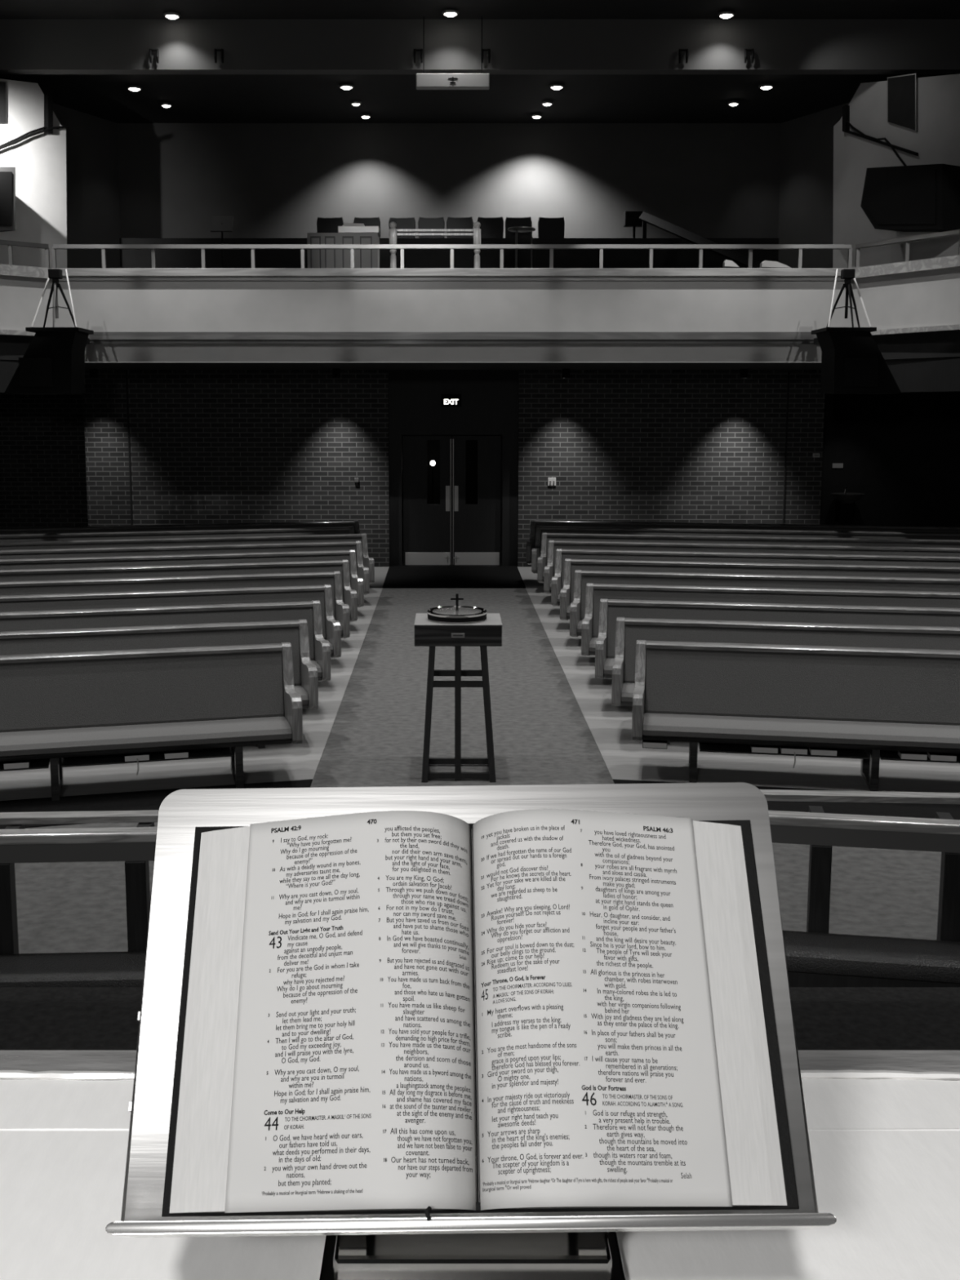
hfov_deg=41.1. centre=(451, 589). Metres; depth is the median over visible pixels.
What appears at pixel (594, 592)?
pew
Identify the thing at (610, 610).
pew
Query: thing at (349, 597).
pew
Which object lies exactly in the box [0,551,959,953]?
floor
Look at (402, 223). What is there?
chair
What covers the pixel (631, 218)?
monitor
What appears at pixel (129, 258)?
wall
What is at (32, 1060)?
step edge
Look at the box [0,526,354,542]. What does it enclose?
pew
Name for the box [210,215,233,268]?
music stand
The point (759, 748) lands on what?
book
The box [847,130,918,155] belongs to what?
conduit
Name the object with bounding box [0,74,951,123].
ceiling
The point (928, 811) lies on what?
trim
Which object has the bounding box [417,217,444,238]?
chair
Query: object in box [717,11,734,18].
recessed light
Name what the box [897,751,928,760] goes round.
book
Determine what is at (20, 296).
wall
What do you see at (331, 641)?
seat cushion
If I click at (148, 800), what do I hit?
trim
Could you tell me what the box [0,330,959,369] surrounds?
fascia
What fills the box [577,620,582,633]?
seat cushion
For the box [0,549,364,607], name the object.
pew
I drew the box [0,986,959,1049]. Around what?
step
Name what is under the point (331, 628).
pew
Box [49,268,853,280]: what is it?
trim
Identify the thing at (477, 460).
door
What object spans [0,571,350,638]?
pew
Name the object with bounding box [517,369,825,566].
wall
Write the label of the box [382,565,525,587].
entrance mat
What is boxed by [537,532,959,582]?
pew
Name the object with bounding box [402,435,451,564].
door
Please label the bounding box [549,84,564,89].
recessed light
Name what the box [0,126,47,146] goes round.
cable
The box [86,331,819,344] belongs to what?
trim
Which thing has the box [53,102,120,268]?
wall
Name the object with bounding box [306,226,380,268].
base cabinet
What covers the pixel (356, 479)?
wall sensor
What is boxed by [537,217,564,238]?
chair
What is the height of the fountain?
0.601 m
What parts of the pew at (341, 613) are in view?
rail, backrest, panel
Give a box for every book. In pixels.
[3,759,31,769]
[124,751,150,774]
[161,808,799,1221]
[163,749,188,759]
[642,739,667,749]
[750,744,778,754]
[779,745,808,768]
[808,746,837,756]
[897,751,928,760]
[926,751,957,761]
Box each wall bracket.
[44,93,53,134]
[842,105,849,132]
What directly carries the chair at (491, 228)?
on the floor
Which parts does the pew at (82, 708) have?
support leg, rail, backrest, seat, support leg, panel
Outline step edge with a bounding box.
[0,1049,959,1072]
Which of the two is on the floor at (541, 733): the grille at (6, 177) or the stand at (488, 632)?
the stand at (488, 632)
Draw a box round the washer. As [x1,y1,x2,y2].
[332,368,340,377]
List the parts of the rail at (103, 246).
hand rail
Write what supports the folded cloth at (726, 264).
on the bench
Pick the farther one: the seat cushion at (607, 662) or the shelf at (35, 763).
the seat cushion at (607, 662)
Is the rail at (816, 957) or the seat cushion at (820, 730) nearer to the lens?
the rail at (816, 957)
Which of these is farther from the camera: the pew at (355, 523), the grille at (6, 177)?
the pew at (355, 523)
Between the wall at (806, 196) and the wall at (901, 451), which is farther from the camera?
the wall at (901, 451)
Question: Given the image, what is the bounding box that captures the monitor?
[623,210,645,238]
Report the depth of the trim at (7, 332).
16.32 m
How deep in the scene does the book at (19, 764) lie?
8.36 m
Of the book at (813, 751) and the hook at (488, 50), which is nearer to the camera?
the book at (813, 751)
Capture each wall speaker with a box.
[0,167,15,231]
[860,163,959,231]
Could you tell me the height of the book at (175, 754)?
0.043 m
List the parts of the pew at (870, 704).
panel, support leg, seat, backrest, rail, support leg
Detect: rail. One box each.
[0,240,49,267]
[0,809,159,986]
[51,244,852,268]
[389,221,480,268]
[760,789,959,986]
[854,229,959,267]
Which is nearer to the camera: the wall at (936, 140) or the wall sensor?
the wall at (936, 140)
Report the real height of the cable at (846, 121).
0.787 m
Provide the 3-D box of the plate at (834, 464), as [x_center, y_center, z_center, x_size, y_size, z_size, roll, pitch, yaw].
[6.613,-2.122,21.902,0.180,0.080,0.012,0,8,0]
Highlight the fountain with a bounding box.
[831,487,865,523]
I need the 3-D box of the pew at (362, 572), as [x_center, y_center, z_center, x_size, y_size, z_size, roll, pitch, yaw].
[-4.285,-0.022,15.238,6.600,0.902,0.675,-2,8,-14]
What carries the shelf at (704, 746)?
attached to the pew at (870, 704)
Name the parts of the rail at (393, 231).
post, post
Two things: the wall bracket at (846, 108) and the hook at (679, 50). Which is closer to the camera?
the hook at (679, 50)
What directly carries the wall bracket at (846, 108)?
attached to the wall at (936, 140)
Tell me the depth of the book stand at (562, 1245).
0.99 m
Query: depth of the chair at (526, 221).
20.03 m
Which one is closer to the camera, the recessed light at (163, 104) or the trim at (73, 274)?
the trim at (73, 274)
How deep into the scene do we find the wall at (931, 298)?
15.85 m
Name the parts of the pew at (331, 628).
rail, backrest, panel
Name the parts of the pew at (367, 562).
rail, backrest, panel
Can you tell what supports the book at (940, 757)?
in the pew at (870, 704)
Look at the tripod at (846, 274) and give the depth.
15.33 m
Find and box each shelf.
[0,758,49,771]
[61,746,232,767]
[698,742,868,759]
[880,750,959,763]
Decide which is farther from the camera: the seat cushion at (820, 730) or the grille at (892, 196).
the grille at (892, 196)
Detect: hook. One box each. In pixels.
[149,48,159,62]
[213,48,223,62]
[413,48,422,62]
[480,48,490,62]
[678,48,688,62]
[744,48,754,62]
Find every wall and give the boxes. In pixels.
[0,78,66,268]
[0,275,53,330]
[0,360,18,392]
[0,392,88,528]
[50,280,853,331]
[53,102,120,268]
[83,369,389,566]
[84,344,822,363]
[116,123,781,238]
[119,238,778,268]
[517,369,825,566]
[777,102,849,268]
[819,391,959,526]
[832,73,959,268]
[851,266,959,329]
[884,356,959,392]
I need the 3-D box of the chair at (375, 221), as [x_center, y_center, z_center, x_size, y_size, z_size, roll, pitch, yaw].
[-1.327,-5.298,19.911,0.420,1.024,0.470,0,8,2]
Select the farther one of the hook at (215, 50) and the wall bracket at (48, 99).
the wall bracket at (48, 99)
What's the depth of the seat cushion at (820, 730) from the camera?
8.68 m
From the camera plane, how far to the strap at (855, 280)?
15.29 m
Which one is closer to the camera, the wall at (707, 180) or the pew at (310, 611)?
the pew at (310, 611)
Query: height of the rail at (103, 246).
0.313 m
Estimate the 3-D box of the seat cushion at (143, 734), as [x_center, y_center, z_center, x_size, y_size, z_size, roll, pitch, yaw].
[-4.263,1.055,8.088,6.460,0.090,0.460,-2,8,-14]
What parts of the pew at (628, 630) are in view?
panel, seat, backrest, rail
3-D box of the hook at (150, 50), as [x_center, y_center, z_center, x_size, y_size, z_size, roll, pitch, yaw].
[-3.844,-6.904,16.561,0.126,0.176,0.058,0,8,0]
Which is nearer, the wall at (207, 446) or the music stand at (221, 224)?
the music stand at (221, 224)
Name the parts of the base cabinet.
door, panel, panel, door, door, panel, door, panel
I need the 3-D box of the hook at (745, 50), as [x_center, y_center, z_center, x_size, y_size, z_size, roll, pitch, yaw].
[3.855,-6.904,16.561,0.126,0.176,0.058,0,8,0]
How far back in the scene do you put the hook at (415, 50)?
16.55 m
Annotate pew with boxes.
[0,520,359,534]
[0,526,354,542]
[0,533,374,583]
[0,541,369,595]
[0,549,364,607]
[0,560,357,622]
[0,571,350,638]
[0,584,341,657]
[0,600,330,680]
[0,619,318,748]
[0,642,302,800]
[526,520,959,564]
[531,525,959,573]
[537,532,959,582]
[543,540,959,594]
[551,548,959,606]
[560,558,959,620]
[569,569,959,636]
[581,582,959,656]
[595,598,959,678]
[611,617,959,744]
[631,640,959,791]
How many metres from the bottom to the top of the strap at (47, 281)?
0.718 m
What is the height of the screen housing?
0.881 m
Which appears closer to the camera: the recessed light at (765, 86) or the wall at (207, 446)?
the recessed light at (765, 86)
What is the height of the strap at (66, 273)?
0.719 m
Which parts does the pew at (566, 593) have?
panel, backrest, rail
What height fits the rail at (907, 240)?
0.313 m
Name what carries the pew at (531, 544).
on the floor at (541, 733)
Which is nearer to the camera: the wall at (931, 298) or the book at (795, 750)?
the book at (795, 750)
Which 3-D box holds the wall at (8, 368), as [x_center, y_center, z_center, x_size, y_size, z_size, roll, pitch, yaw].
[-6.396,-2.831,15.819,3.041,0.764,0.100,-8,11,-43]
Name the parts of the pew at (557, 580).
panel, backrest, rail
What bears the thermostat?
attached to the wall at (664, 446)
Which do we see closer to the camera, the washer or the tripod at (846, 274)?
the tripod at (846, 274)
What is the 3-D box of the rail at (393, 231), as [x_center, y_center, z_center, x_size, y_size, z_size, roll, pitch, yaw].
[-0.212,-4.175,17.035,1.214,1.402,0.100,0,8,0]
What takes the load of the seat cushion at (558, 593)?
on the pew at (557, 580)
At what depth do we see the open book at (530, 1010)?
0.91 m
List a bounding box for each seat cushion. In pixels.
[0,715,292,757]
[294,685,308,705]
[311,660,322,677]
[324,639,333,653]
[557,592,559,602]
[566,604,570,617]
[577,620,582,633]
[588,637,597,652]
[603,657,614,675]
[621,682,635,702]
[642,712,959,749]
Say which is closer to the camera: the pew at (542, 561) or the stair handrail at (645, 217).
the pew at (542, 561)
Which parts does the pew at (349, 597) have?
rail, backrest, panel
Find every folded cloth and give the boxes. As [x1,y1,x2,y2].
[722,259,739,268]
[760,260,791,268]
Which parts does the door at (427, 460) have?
kick plate, push plate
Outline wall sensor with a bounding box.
[354,477,359,482]
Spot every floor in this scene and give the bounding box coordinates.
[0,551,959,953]
[0,1070,959,1279]
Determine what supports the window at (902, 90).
in the wall at (936, 140)
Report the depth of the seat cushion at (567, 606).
13.80 m
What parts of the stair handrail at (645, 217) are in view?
post, post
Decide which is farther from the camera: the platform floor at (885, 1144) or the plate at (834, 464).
the plate at (834, 464)
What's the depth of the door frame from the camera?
23.15 m
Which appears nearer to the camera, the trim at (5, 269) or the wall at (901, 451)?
the trim at (5, 269)
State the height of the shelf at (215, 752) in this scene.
0.085 m
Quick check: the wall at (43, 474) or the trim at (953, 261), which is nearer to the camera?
the trim at (953, 261)
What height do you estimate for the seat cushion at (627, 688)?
0.090 m
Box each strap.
[31,278,49,327]
[65,268,76,327]
[827,268,838,327]
[853,277,871,327]
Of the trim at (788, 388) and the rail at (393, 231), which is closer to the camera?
the rail at (393, 231)
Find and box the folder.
[342,222,364,226]
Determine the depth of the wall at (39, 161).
17.14 m
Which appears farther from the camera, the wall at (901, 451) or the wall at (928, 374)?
the wall at (901, 451)
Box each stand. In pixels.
[105,782,836,1279]
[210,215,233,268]
[413,613,502,782]
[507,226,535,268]
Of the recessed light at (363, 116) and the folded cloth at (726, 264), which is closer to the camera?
the folded cloth at (726, 264)
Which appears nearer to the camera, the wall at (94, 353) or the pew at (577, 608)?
the pew at (577, 608)
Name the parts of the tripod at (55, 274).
leg, leg, leg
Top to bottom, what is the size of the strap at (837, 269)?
0.719 m
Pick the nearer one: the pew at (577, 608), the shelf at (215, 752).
the shelf at (215, 752)
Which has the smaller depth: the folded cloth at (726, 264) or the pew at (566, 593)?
the pew at (566, 593)
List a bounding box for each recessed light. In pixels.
[126,85,142,91]
[160,102,172,107]
[163,11,180,19]
[338,84,353,89]
[350,101,361,106]
[360,114,371,119]
[441,9,458,17]
[531,114,542,119]
[541,101,552,106]
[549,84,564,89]
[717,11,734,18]
[727,101,739,106]
[758,84,773,89]
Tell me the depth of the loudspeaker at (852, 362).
15.28 m
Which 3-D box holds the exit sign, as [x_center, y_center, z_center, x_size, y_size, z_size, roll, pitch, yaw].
[0.000,-3.046,20.615,0.320,0.190,0.083,0,8,0]
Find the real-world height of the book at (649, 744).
0.043 m
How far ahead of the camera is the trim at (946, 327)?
15.72 m
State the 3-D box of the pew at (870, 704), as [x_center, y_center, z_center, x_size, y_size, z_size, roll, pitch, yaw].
[4.542,0.927,8.485,6.600,0.902,0.675,1,8,10]
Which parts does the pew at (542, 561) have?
panel, backrest, rail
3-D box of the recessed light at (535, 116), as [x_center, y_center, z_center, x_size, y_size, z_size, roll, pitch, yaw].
[1.345,-7.426,20.112,0.175,0.055,0.175,0,8,0]
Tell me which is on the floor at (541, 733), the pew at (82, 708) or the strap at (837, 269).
the pew at (82, 708)
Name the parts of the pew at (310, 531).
panel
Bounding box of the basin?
[831,492,865,503]
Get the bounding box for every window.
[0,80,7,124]
[887,73,917,132]
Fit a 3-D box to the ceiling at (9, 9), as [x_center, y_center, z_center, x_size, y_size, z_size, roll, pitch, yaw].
[0.000,-6.082,6.365,18.600,0.280,20.900,0,8,0]
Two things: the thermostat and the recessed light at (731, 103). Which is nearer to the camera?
the recessed light at (731, 103)
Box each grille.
[0,171,12,226]
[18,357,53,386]
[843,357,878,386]
[865,168,935,224]
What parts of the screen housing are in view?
suspension rod, suspension rod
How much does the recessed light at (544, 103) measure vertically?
0.055 m
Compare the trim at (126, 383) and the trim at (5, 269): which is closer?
the trim at (5, 269)
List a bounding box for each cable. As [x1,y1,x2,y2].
[0,125,68,149]
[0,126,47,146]
[845,120,906,165]
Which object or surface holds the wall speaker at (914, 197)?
attached to the wall at (936, 140)
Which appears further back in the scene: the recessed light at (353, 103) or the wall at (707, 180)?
the wall at (707, 180)
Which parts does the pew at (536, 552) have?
panel, rail, backrest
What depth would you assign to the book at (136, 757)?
8.55 m
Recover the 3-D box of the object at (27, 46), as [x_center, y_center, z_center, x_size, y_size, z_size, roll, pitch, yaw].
[0.000,-7.217,16.683,18.000,0.903,0.250,0,8,0]
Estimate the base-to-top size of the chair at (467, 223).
1.024 m
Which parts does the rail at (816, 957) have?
post, rail, post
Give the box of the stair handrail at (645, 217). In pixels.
[639,211,761,268]
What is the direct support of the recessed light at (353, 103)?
in the ceiling at (193, 98)
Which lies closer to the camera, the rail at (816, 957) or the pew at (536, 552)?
the rail at (816, 957)
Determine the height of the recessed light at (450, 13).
0.055 m
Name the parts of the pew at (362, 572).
rail, backrest, panel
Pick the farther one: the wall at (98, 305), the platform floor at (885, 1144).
the wall at (98, 305)
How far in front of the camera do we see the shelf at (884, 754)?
8.63 m
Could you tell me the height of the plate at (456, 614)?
0.178 m
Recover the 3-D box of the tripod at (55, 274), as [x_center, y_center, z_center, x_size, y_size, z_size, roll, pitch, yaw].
[-4.739,-3.477,15.305,0.419,0.699,0.339,0,8,0]
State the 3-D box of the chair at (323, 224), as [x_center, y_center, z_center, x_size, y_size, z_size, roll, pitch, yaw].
[-1.899,-5.299,19.921,0.420,1.024,0.470,0,8,0]
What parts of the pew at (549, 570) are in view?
panel, rail, backrest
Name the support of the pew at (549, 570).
on the floor at (541, 733)
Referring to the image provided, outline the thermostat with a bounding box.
[812,453,819,457]
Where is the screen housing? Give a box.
[416,16,489,89]
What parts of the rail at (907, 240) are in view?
hand rail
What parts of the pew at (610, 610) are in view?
panel, seat, backrest, rail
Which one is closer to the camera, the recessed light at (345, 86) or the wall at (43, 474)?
the recessed light at (345, 86)
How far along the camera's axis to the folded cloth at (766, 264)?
16.91 m
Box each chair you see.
[316,217,343,232]
[353,217,380,238]
[388,217,415,238]
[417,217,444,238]
[446,217,473,238]
[476,217,503,238]
[505,217,532,238]
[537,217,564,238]
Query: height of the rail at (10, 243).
0.313 m
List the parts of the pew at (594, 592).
panel, backrest, rail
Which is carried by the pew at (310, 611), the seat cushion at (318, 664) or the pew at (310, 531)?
the seat cushion at (318, 664)
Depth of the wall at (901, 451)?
21.90 m
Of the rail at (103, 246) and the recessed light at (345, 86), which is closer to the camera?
the rail at (103, 246)
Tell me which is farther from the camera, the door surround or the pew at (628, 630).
the door surround
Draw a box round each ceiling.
[0,0,959,18]
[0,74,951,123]
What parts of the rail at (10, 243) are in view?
hand rail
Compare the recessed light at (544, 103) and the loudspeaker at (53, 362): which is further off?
the recessed light at (544, 103)
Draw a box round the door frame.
[401,435,502,551]
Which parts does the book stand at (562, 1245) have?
arm, arm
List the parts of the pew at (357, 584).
rail, backrest, panel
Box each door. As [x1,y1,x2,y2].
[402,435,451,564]
[453,435,501,564]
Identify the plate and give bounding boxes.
[426,593,486,623]
[832,462,843,467]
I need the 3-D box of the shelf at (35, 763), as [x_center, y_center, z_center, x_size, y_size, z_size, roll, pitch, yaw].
[-3.232,1.130,8.431,1.120,0.085,0.320,-2,8,-14]
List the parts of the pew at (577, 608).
panel, backrest, rail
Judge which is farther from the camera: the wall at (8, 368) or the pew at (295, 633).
the wall at (8, 368)
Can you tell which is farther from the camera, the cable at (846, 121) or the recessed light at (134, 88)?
the recessed light at (134, 88)
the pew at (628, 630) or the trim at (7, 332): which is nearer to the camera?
the pew at (628, 630)
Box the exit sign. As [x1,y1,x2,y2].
[441,394,461,406]
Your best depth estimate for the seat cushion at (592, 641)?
11.78 m
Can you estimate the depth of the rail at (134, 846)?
5.54 m
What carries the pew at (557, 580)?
on the floor at (541, 733)
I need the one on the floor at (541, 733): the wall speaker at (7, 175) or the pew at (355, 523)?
the pew at (355, 523)
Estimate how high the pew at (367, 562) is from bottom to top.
0.902 m
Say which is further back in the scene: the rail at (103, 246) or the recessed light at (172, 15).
the rail at (103, 246)
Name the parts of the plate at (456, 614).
lid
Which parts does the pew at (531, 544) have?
panel, rail, backrest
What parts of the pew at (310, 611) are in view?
rail, backrest, panel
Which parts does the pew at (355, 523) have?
panel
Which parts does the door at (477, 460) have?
push plate, kick plate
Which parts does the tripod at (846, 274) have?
leg, leg, leg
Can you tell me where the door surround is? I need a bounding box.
[388,369,519,566]
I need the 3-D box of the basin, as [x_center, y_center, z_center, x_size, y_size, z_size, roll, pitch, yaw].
[6.722,-1.547,21.696,0.560,0.160,0.560,0,8,0]
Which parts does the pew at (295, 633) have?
rail, backrest, support leg, seat, panel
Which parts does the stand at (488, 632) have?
leg, post, leg, leg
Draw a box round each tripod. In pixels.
[43,268,75,327]
[826,268,860,327]
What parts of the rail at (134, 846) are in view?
post, rail, post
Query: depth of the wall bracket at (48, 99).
17.19 m
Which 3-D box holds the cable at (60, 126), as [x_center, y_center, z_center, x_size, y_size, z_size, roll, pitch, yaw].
[-5.640,-5.879,16.820,0.032,0.714,1.611,5,9,31]
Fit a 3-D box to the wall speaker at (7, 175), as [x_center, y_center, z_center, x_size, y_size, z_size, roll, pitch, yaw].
[-5.990,-4.874,16.010,0.951,0.887,1.082,0,8,0]
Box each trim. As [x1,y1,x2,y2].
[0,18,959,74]
[0,263,51,279]
[0,329,35,336]
[0,779,312,829]
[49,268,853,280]
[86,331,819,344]
[125,369,133,525]
[613,779,959,819]
[782,369,789,524]
[851,254,959,279]
[871,324,959,335]

